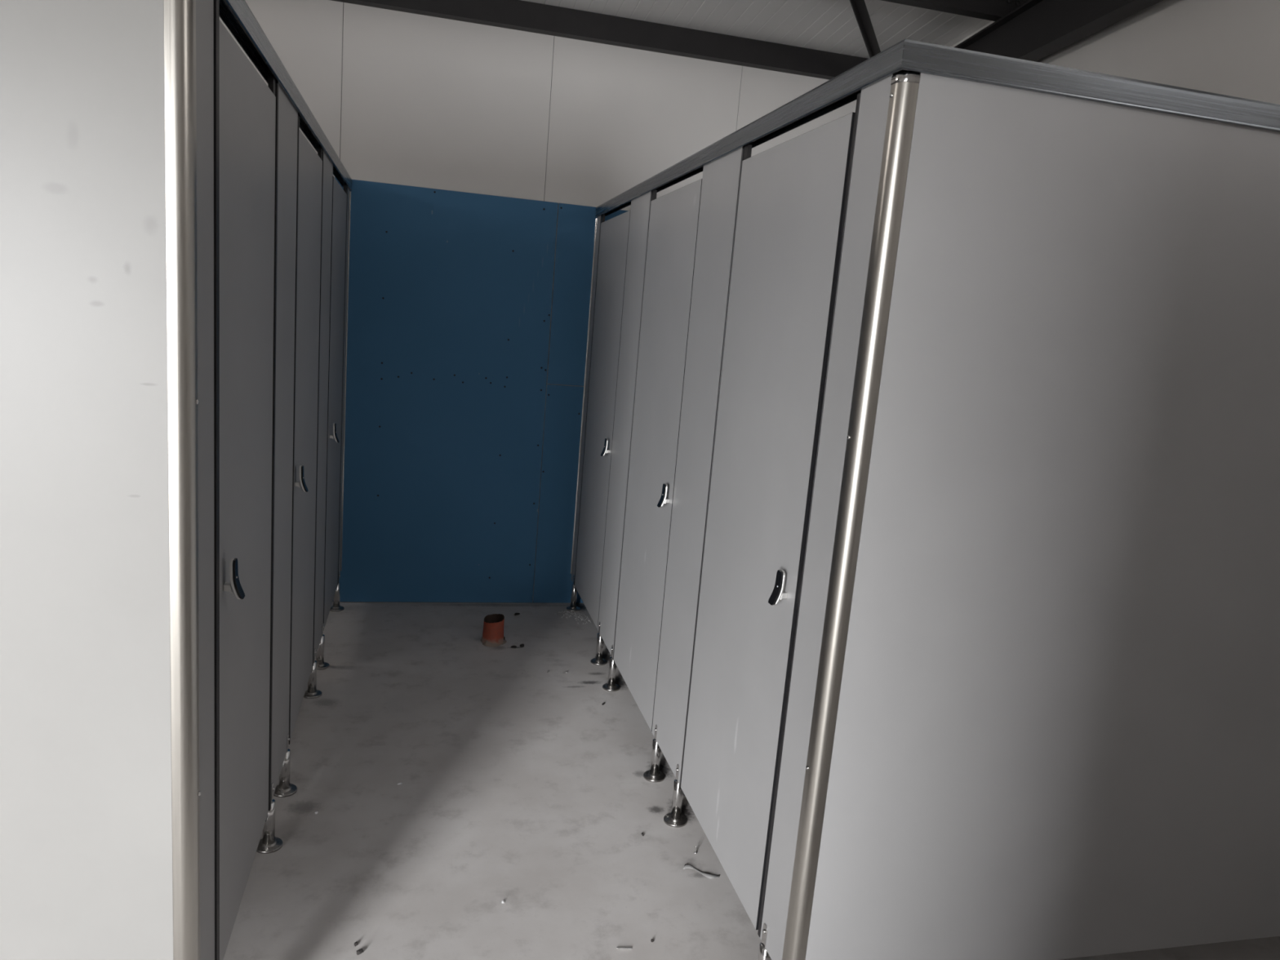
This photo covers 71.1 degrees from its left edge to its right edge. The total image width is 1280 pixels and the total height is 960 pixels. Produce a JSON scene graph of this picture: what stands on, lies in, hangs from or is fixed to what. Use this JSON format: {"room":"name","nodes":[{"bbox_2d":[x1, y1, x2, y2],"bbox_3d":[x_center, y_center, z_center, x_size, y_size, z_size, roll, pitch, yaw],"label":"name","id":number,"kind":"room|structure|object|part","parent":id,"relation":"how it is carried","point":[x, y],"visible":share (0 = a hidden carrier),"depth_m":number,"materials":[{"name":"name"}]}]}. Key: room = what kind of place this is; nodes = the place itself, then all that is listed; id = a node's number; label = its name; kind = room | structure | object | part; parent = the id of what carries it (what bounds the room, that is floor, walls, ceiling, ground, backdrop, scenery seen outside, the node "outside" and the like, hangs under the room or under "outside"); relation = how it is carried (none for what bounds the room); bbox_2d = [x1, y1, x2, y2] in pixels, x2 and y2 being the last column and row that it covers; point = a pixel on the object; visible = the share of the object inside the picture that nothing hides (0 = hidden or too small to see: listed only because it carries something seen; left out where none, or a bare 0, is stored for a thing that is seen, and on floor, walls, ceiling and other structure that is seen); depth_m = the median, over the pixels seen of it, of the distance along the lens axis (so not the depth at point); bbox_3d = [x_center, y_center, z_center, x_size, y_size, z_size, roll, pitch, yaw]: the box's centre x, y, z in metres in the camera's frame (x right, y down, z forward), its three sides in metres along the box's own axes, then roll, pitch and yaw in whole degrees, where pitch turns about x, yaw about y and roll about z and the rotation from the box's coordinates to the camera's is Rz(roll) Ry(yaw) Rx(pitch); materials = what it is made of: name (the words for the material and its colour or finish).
{"room":"public restroom","nodes":[
{"label":"public restroom","id":0,"kind":"room"},
{"bbox_2d":[219,0,857,600],"bbox_3d":[-1.241,-0.808,4.237,5.370,2.860,0.100,2,10,-14],"label":"wall","id":1,"kind":"structure","parent":0,"point":[402,98],"depth_m":4.15,"materials":[{"name":"grey paint"}]},
{"bbox_2d":[334,177,558,602],"bbox_3d":[-1.056,-0.369,4.310,1.199,1.997,0.013,2,10,-14],"label":"wall panel","id":2,"kind":"object","parent":1,"relation":"attached to","point":[451,292],"visible":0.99,"depth_m":4.32,"materials":[{"name":"blue paint"}]},
{"bbox_2d":[340,191,351,570],"bbox_3d":[-1.384,-0.432,4.206,0.005,1.785,0.009,2,10,-14],"label":"trim","id":3,"kind":"structure","parent":2,"relation":"attached to","point":[349,191],"depth_m":4.20,"materials":[{"name":"metal"}]},
{"bbox_2d":[532,384,583,603],"bbox_3d":[0.073,0.103,4.676,1.200,1.130,0.013,2,10,-14],"label":"wall panel","id":4,"kind":"object","parent":1,"relation":"attached to","point":[553,582],"visible":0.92,"depth_m":4.54,"materials":[{"name":"blue paint"}]},
{"bbox_2d":[546,203,628,386],"bbox_3d":[0.156,-0.878,4.500,1.199,0.865,0.013,2,10,-14],"label":"wall panel","id":5,"kind":"object","parent":1,"relation":"attached to","point":[575,224],"visible":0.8,"depth_m":4.37,"materials":[{"name":"blue laminate"}]},
{"bbox_2d":[223,601,1279,959],"bbox_3d":[-0.739,1.163,1.906,5.370,0.100,5.532,2,10,-14],"label":"floor","id":6,"kind":"structure","parent":0,"point":[519,788],"depth_m":2.65,"materials":[{"name":"grey concrete"}]},
{"bbox_2d":[195,0,219,959],"bbox_3d":[-0.759,0.168,1.559,0.072,1.970,0.150,2,10,-14],"label":"pilaster","id":7,"kind":"object","parent":6,"relation":"on","point":[207,11],"visible":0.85,"depth_m":1.53,"materials":[{"name":"grey laminate"}]},
{"bbox_2d":[163,0,200,959],"bbox_3d":[-0.742,0.140,1.460,0.039,1.838,0.036,2,10,-14],"label":"post","id":8,"kind":"object","parent":7,"relation":"attached to","point":[180,15],"visible":1,"depth_m":1.42,"materials":[{"name":"silver metal"}]},
{"bbox_2d":[0,0,173,959],"bbox_3d":[-1.927,0.076,1.151,2.414,1.838,0.013,2,10,-14],"label":"end panel","id":9,"kind":"object","parent":8,"relation":"attached to","point":[86,871],"visible":1,"depth_m":1.39,"materials":[{"name":"grey laminate"}]},
{"bbox_2d":[256,74,297,853],"bbox_3d":[-0.959,0.002,2.387,0.072,1.970,0.370,2,10,-14],"label":"pilaster","id":10,"kind":"object","parent":6,"relation":"on","point":[286,115],"visible":0.93,"depth_m":2.36,"materials":[{"name":"grey laminate"}]},
{"bbox_2d":[219,20,275,959],"bbox_3d":[-0.825,0.044,1.917,0.049,1.831,0.598,2,10,-14],"label":"door","id":11,"kind":"structure","parent":10,"relation":"attached to","point":[247,105],"depth_m":1.84,"materials":[{"name":"grey laminate"}]},
{"bbox_3d":[-0.770,0.186,1.694,0.032,0.078,0.034,2,10,-14],"label":"handle","id":12,"kind":"part","parent":11,"relation":"part of","materials":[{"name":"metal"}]},
{"bbox_3d":[-0.760,0.187,1.696,0.019,0.075,0.029,2,10,-14],"label":"handle","id":13,"kind":"part","parent":11,"relation":"part of","materials":[{"name":"black plastic"}]},
{"bbox_3d":[-1.003,0.923,2.418,0.031,0.120,0.031,2,10,-14],"label":"support leg","id":14,"kind":"part","parent":10,"relation":"part of","materials":[{"name":"metal"}]},
{"bbox_3d":[-0.988,0.844,2.406,0.002,0.063,0.022,2,10,-14],"label":"clamp plate","id":15,"kind":"part","parent":10,"relation":"part of","materials":[{"name":"metal"}]},
{"bbox_3d":[-0.955,-0.064,2.384,0.013,1.838,0.346,2,10,-14],"label":"panel","id":16,"kind":"part","parent":10,"relation":"part of","materials":[{"name":"grey laminate"}]},
{"bbox_3d":[-1.069,0.869,2.690,0.031,0.120,0.031,2,10,-14],"label":"support leg","id":17,"kind":"part","parent":10,"relation":"part of","materials":[{"name":"metal"}]},
{"bbox_3d":[-1.054,0.790,2.678,0.002,0.063,0.022,2,10,-14],"label":"clamp plate","id":18,"kind":"part","parent":10,"relation":"part of","materials":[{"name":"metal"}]},
{"bbox_2d":[288,115,333,744],"bbox_3d":[-1.113,-0.126,3.025,0.072,1.970,0.967,2,10,-14],"label":"pilaster","id":19,"kind":"object","parent":6,"relation":"on","point":[312,692],"visible":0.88,"depth_m":3.27,"materials":[{"name":"grey laminate"}]},
{"bbox_2d":[219,0,352,190],"bbox_3d":[-0.985,-1.058,2.657,0.034,0.049,2.908,2,10,-14],"label":"rail","id":20,"kind":"object","parent":19,"relation":"attached to","point":[237,15],"visible":0.94,"depth_m":1.96,"materials":[{"name":"grey metal"}]},
{"bbox_2d":[289,130,322,740],"bbox_3d":[-1.051,-0.144,2.856,0.049,1.831,0.590,2,10,-14],"label":"door","id":21,"kind":"structure","parent":19,"relation":"attached to","point":[310,162],"depth_m":2.82,"materials":[{"name":"grey laminate"}]},
{"bbox_3d":[-0.995,-0.004,2.626,0.032,0.078,0.034,2,10,-14],"label":"handle","id":22,"kind":"part","parent":21,"relation":"part of","materials":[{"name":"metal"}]},
{"bbox_3d":[-0.985,-0.004,2.628,0.019,0.075,0.029,2,10,-14],"label":"handle","id":23,"kind":"part","parent":21,"relation":"part of","materials":[{"name":"black plastic"}]},
{"bbox_3d":[-1.228,0.736,3.353,0.031,0.120,0.031,2,10,-14],"label":"support leg","id":24,"kind":"part","parent":19,"relation":"part of","materials":[{"name":"metal"}]},
{"bbox_3d":[-1.291,0.684,3.613,0.031,0.120,0.031,2,10,-14],"label":"support leg","id":25,"kind":"part","parent":19,"relation":"part of","materials":[{"name":"metal"}]},
{"bbox_3d":[-1.177,-0.249,3.305,0.013,1.838,0.335,2,10,-14],"label":"panel","id":26,"kind":"part","parent":19,"relation":"part of","materials":[{"name":"grey laminate"}]},
{"bbox_2d":[329,182,349,611],"bbox_3d":[-1.384,-0.351,4.152,0.072,1.970,0.139,2,10,-14],"label":"pilaster","id":27,"kind":"object","parent":6,"relation":"on","point":[335,607],"visible":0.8,"depth_m":4.16,"materials":[{"name":"grey laminate"}]},
{"bbox_2d":[323,176,346,631],"bbox_3d":[-1.276,-0.330,3.787,0.049,1.831,0.610,2,10,-14],"label":"door","id":28,"kind":"structure","parent":27,"relation":"attached to","point":[338,219],"depth_m":3.73,"materials":[{"name":"grey laminate"}]},
{"bbox_3d":[-1.228,-0.190,3.594,0.032,0.078,0.034,2,10,-14],"label":"handle","id":29,"kind":"part","parent":28,"relation":"part of","materials":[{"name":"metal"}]},
{"bbox_3d":[-1.218,-0.189,3.596,0.019,0.075,0.029,2,10,-14],"label":"handle","id":30,"kind":"part","parent":28,"relation":"part of","materials":[{"name":"black plastic"}]},
{"bbox_3d":[-1.454,0.549,4.289,0.031,0.120,0.031,2,10,-14],"label":"support leg","id":31,"kind":"part","parent":27,"relation":"part of","materials":[{"name":"metal"}]},
{"bbox_3d":[-1.380,-0.417,4.146,0.013,1.838,0.127,2,10,-14],"label":"panel","id":32,"kind":"part","parent":27,"relation":"part of","materials":[{"name":"grey laminate"}]},
{"bbox_2d":[356,948,363,955],"bbox_3d":[-0.645,1.086,2.061,0.016,0.010,0.013,2,10,-14],"label":"chip","id":33,"kind":"object","parent":6,"relation":"on","point":[360,951],"visible":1,"depth_m":2.06,"materials":[{"name":"grey"}]},
{"bbox_2d":[480,613,506,647],"bbox_3d":[-0.655,0.673,4.032,0.118,0.124,0.116,2,10,-14],"label":"drain pipe","id":34,"kind":"object","parent":6,"relation":"on","point":[493,624],"visible":1,"depth_m":4.00,"materials":[{"name":"orange plastic"}]},
{"bbox_2d":[559,610,591,624],"bbox_3d":[-0.309,0.682,4.486,0.206,0.005,0.162,12,13,36],"label":"drilling dust","id":35,"kind":"object","parent":6,"relation":"on","point":[562,611],"visible":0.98,"depth_m":4.47,"materials":[{"name":"grey"}]},
{"bbox_2d":[566,213,604,611],"bbox_3d":[-0.267,-0.309,4.439,0.072,1.970,0.121,2,10,-14],"label":"pilaster","id":36,"kind":"object","parent":6,"relation":"on","point":[572,607],"visible":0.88,"depth_m":4.44,"materials":[{"name":"grey laminate"}]},
{"bbox_3d":[-0.337,0.591,4.577,0.031,0.120,0.031,2,10,-14],"label":"support leg","id":37,"kind":"part","parent":36,"relation":"part of","materials":[{"name":"metal"}]},
{"bbox_2d":[570,218,596,573],"bbox_3d":[-0.284,-0.388,4.480,0.005,1.785,0.009,2,10,-14],"label":"trim","id":38,"kind":"structure","parent":36,"relation":"attached to","point":[596,219],"depth_m":4.47,"materials":[{"name":"metal"}]},
{"bbox_2d":[574,210,630,628],"bbox_3d":[-0.196,-0.291,4.076,0.049,1.831,0.630,2,10,-14],"label":"door","id":39,"kind":"structure","parent":36,"relation":"attached to","point":[614,232],"depth_m":4.04,"materials":[{"name":"grey laminate"}]},
{"bbox_3d":[-0.155,-0.140,3.826,0.019,0.075,0.029,2,10,-14],"label":"handle","id":40,"kind":"part","parent":39,"relation":"part of","materials":[{"name":"black plastic"}]},
{"bbox_3d":[-0.145,-0.140,3.828,0.032,0.078,0.034,2,10,-14],"label":"handle","id":41,"kind":"part","parent":39,"relation":"part of","materials":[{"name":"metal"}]},
{"bbox_2d":[590,189,654,691],"bbox_3d":[-0.069,-0.144,3.616,0.072,1.970,0.353,2,10,-14],"label":"pilaster","id":42,"kind":"object","parent":6,"relation":"on","point":[640,210],"visible":0.97,"depth_m":3.60,"materials":[{"name":"grey laminate"}]},
{"bbox_3d":[-0.174,0.726,3.902,0.031,0.120,0.031,2,10,-14],"label":"support leg","id":43,"kind":"part","parent":42,"relation":"part of","materials":[{"name":"metal"}]},
{"bbox_3d":[-0.112,0.778,3.643,0.031,0.120,0.031,2,10,-14],"label":"support leg","id":44,"kind":"part","parent":42,"relation":"part of","materials":[{"name":"metal"}]},
{"bbox_2d":[613,178,702,731],"bbox_3d":[0.029,-0.104,3.141,0.049,1.831,0.631,2,10,-14],"label":"door","id":45,"kind":"structure","parent":42,"relation":"attached to","point":[673,215],"depth_m":3.10,"materials":[{"name":"grey laminate"}]},
{"bbox_3d":[0.070,0.050,2.893,0.019,0.075,0.029,2,10,-14],"label":"handle","id":46,"kind":"part","parent":45,"relation":"part of","materials":[{"name":"black plastic"}]},
{"bbox_3d":[0.080,0.050,2.895,0.032,0.078,0.034,2,10,-14],"label":"handle","id":47,"kind":"part","parent":45,"relation":"part of","materials":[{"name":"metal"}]},
{"bbox_2d":[616,946,631,949],"bbox_3d":[-0.038,1.125,2.149,0.037,0.003,0.004,4,10,-6],"label":"pin","id":48,"kind":"object","parent":6,"relation":"on","point":[617,948],"visible":1,"depth_m":2.15,"materials":[{"name":"metal"}]},
{"bbox_2d":[643,146,744,827],"bbox_3d":[0.157,0.043,2.680,0.072,1.970,0.353,2,10,-14],"label":"pilaster","id":49,"kind":"object","parent":6,"relation":"on","point":[721,180],"visible":0.96,"depth_m":2.65,"materials":[{"name":"grey laminate"}]},
{"bbox_3d":[0.053,0.915,2.959,0.031,0.120,0.031,2,10,-14],"label":"support leg","id":50,"kind":"part","parent":49,"relation":"part of","materials":[{"name":"metal"}]},
{"bbox_3d":[0.052,0.835,2.943,0.002,0.063,0.022,2,10,-14],"label":"clamp plate","id":51,"kind":"part","parent":49,"relation":"part of","materials":[{"name":"metal"}]},
{"bbox_3d":[0.113,0.965,2.708,0.031,0.120,0.031,2,10,-14],"label":"support leg","id":52,"kind":"part","parent":49,"relation":"part of","materials":[{"name":"metal"}]},
{"bbox_3d":[0.112,0.885,2.692,0.002,0.063,0.022,2,10,-14],"label":"clamp plate","id":53,"kind":"part","parent":49,"relation":"part of","materials":[{"name":"metal"}]},
{"bbox_2d":[595,39,908,217],"bbox_3d":[0.135,-1.014,2.936,0.034,0.049,2.908,2,10,-14],"label":"rail","id":54,"kind":"object","parent":49,"relation":"attached to","point":[842,90],"visible":0.85,"depth_m":2.07,"materials":[{"name":"grey metal"}]},
{"bbox_2d":[680,111,855,929],"bbox_3d":[0.257,0.086,2.195,0.049,1.831,0.632,2,10,-14],"label":"door","id":55,"kind":"structure","parent":49,"relation":"attached to","point":[792,195],"depth_m":2.12,"materials":[{"name":"grey laminate"}]},
{"bbox_3d":[0.296,0.235,1.954,0.019,0.075,0.029,2,10,-14],"label":"handle","id":56,"kind":"part","parent":55,"relation":"part of","materials":[{"name":"black plastic"}]},
{"bbox_3d":[0.306,0.235,1.957,0.032,0.078,0.034,2,10,-14],"label":"handle","id":57,"kind":"part","parent":55,"relation":"part of","materials":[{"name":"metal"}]},
{"bbox_2d":[682,863,719,878],"bbox_3d":[0.169,1.082,2.473,0.102,0.007,0.032,9,11,23],"label":"scrap","id":58,"kind":"object","parent":6,"relation":"on","point":[708,875],"visible":1,"depth_m":2.47,"materials":[{"name":"grey paper"}]},
{"bbox_2d":[757,71,899,959],"bbox_3d":[0.361,0.214,1.830,0.072,1.970,0.134,2,10,-14],"label":"pilaster","id":59,"kind":"object","parent":6,"relation":"on","point":[873,102],"visible":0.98,"depth_m":1.80,"materials":[{"name":"grey laminate"}]},
{"bbox_3d":[0.278,1.023,2.003,0.002,0.063,0.022,2,10,-14],"label":"clamp plate","id":60,"kind":"part","parent":59,"relation":"part of","materials":[{"name":"metal"}]},
{"bbox_3d":[0.279,1.103,2.019,0.031,0.120,0.031,2,10,-14],"label":"support leg","id":61,"kind":"part","parent":59,"relation":"part of","materials":[{"name":"metal"}]},
{"bbox_2d":[782,72,920,959],"bbox_3d":[0.393,0.185,1.742,0.039,1.838,0.036,2,10,-14],"label":"post","id":62,"kind":"object","parent":59,"relation":"attached to","point":[904,86],"visible":1,"depth_m":1.71,"materials":[{"name":"silver metal"}]},
{"bbox_2d":[804,71,1279,959],"bbox_3d":[1.164,0.198,1.920,1.544,1.838,0.013,2,10,-14],"label":"end panel","id":63,"kind":"object","parent":62,"relation":"attached to","point":[1057,733],"visible":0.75,"depth_m":1.83,"materials":[{"name":"grey laminate"}]},
{"bbox_2d":[901,39,1279,132],"bbox_3d":[1.219,-0.710,1.752,1.587,0.049,0.034,2,10,-14],"label":"rail","id":64,"kind":"object","parent":63,"relation":"on","point":[917,56],"visible":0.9,"depth_m":1.64,"materials":[{"name":"grey metal"}]},
{"bbox_2d":[521,0,991,58],"bbox_3d":[-0.449,-1.937,1.355,5.428,0.550,5.532,2,10,-14],"label":"ceiling","id":65,"kind":"structure","parent":0,"point":[825,25],"depth_m":4.05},
{"bbox_2d":[951,0,1279,104],"bbox_3d":[1.958,-0.413,2.240,0.100,3.318,5.332,2,10,-14],"label":"wall","id":66,"kind":"structure","parent":0,"point":[1228,47],"depth_m":2.88,"materials":[{"name":"white paint"}]},
{"bbox_3d":[0.027,0.009,-0.987,5.370,3.310,0.100,2,10,-14],"label":"wall","id":67,"kind":"structure","parent":0,"visible":0},
{"bbox_2d":[954,0,1162,61],"bbox_3d":[1.915,-1.606,1.979,0.080,0.628,5.290,2,10,-14],"label":"rafter","id":68,"kind":"object","parent":67,"relation":"attached to","point":[1036,29],"visible":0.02,"depth_m":3.42,"materials":[{"name":"black paint"}]},
{"bbox_2d":[331,0,867,79],"bbox_3d":[-1.109,-2.129,3.916,5.164,0.109,0.068,2,10,-14],"label":"ceiling beam","id":69,"kind":"structure","parent":68,"relation":"on","point":[517,15],"depth_m":4.16,"materials":[{"name":"black metal"}]},
{"bbox_2d":[881,0,1028,21],"bbox_3d":[-0.900,-2.034,3.061,5.164,0.109,0.068,2,10,-14],"label":"roof purlin","id":70,"kind":"structure","parent":68,"relation":"on","point":[988,10],"depth_m":3.61,"materials":[{"name":"black paint"}]},
{"bbox_2d":[849,0,880,57],"bbox_3d":[0.793,-1.879,3.370,0.038,0.204,2.366,9,11,21],"label":"diagonal brace","id":71,"kind":"object","parent":70,"relation":"attached to","point":[859,6],"visible":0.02,"depth_m":3.78,"materials":[{"name":"black paint"}]}
]}

